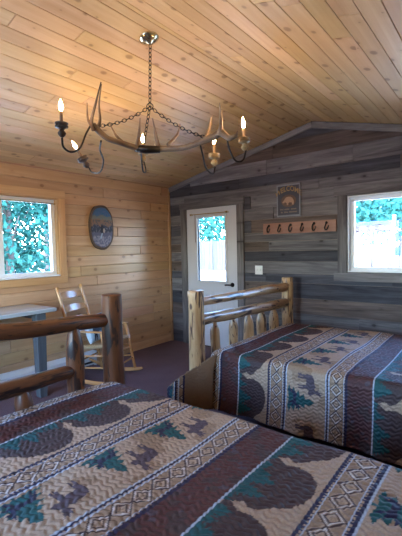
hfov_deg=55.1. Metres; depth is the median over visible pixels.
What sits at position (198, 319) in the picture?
bed
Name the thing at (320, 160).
wall
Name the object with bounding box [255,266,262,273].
light switch
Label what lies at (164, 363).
floor
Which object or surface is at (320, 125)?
trim
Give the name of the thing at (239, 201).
trim
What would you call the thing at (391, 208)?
broadleaf tree
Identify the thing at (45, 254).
broadleaf tree
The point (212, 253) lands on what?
fence
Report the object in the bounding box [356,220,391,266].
notice board
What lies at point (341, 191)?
trim
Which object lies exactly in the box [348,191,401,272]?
window
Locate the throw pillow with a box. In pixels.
[85,312,101,343]
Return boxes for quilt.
[0,381,401,535]
[167,323,401,465]
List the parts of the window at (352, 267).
blind rod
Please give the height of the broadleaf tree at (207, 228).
9.123 m
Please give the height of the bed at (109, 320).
1.221 m
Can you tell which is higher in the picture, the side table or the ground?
the ground
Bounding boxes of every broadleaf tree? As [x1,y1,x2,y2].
[1,200,50,273]
[2,202,49,271]
[199,216,224,241]
[355,200,399,266]
[366,197,401,266]
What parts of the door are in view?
curtain rod, glazing frame, raised panel moulding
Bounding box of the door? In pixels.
[187,205,237,347]
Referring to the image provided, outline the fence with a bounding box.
[200,240,225,270]
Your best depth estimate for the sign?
4.70 m
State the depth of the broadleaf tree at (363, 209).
24.89 m
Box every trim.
[0,184,67,288]
[167,189,173,340]
[168,122,310,191]
[179,196,244,342]
[311,122,401,131]
[334,178,401,282]
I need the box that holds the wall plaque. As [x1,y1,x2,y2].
[88,205,113,249]
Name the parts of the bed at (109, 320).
footboard rail, footboard rail, footboard post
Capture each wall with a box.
[0,161,170,373]
[169,121,401,341]
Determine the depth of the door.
5.48 m
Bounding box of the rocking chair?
[55,284,142,384]
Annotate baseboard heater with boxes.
[0,350,96,381]
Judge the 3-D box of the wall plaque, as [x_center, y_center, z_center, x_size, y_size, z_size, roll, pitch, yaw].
[-1.279,-0.519,4.945,0.036,0.571,0.371,1,4,38]
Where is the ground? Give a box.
[5,255,397,280]
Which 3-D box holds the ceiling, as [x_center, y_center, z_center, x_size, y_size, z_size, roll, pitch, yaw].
[-0.657,-1.327,2.160,4.850,0.684,6.704,1,4,38]
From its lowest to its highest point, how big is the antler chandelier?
0.894 m
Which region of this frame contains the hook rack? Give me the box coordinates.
[263,219,336,234]
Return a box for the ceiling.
[0,0,401,187]
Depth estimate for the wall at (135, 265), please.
5.03 m
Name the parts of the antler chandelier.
flame bulb, candle arm, candle arm, chain, candle arm, chain, chain, chain, candle arm, candle arm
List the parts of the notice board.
post, post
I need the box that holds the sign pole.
[392,215,400,266]
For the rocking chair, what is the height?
1.043 m
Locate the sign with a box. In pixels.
[275,183,301,216]
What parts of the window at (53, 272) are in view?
blind rod, sill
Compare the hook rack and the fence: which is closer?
the hook rack
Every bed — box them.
[0,293,124,411]
[187,277,292,409]
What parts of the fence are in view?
fence post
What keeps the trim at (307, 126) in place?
attached to the wall at (320, 160)
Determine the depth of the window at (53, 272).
4.31 m
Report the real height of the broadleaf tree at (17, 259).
5.543 m
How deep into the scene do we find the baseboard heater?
4.27 m
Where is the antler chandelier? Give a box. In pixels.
[54,31,249,174]
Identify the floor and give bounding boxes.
[0,340,401,468]
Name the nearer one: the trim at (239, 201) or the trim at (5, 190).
the trim at (5, 190)
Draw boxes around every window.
[0,195,59,280]
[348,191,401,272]
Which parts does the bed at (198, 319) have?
footboard post, footboard rail, footboard rail, footboard post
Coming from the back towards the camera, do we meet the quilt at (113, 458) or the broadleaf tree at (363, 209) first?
the broadleaf tree at (363, 209)
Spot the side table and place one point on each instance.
(34, 312)
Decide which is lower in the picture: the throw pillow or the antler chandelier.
the throw pillow
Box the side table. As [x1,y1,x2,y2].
[0,304,56,397]
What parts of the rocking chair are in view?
post, post, armrest, seat, leg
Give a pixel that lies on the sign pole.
(396, 236)
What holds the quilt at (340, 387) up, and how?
on the mattress
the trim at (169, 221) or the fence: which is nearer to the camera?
the trim at (169, 221)

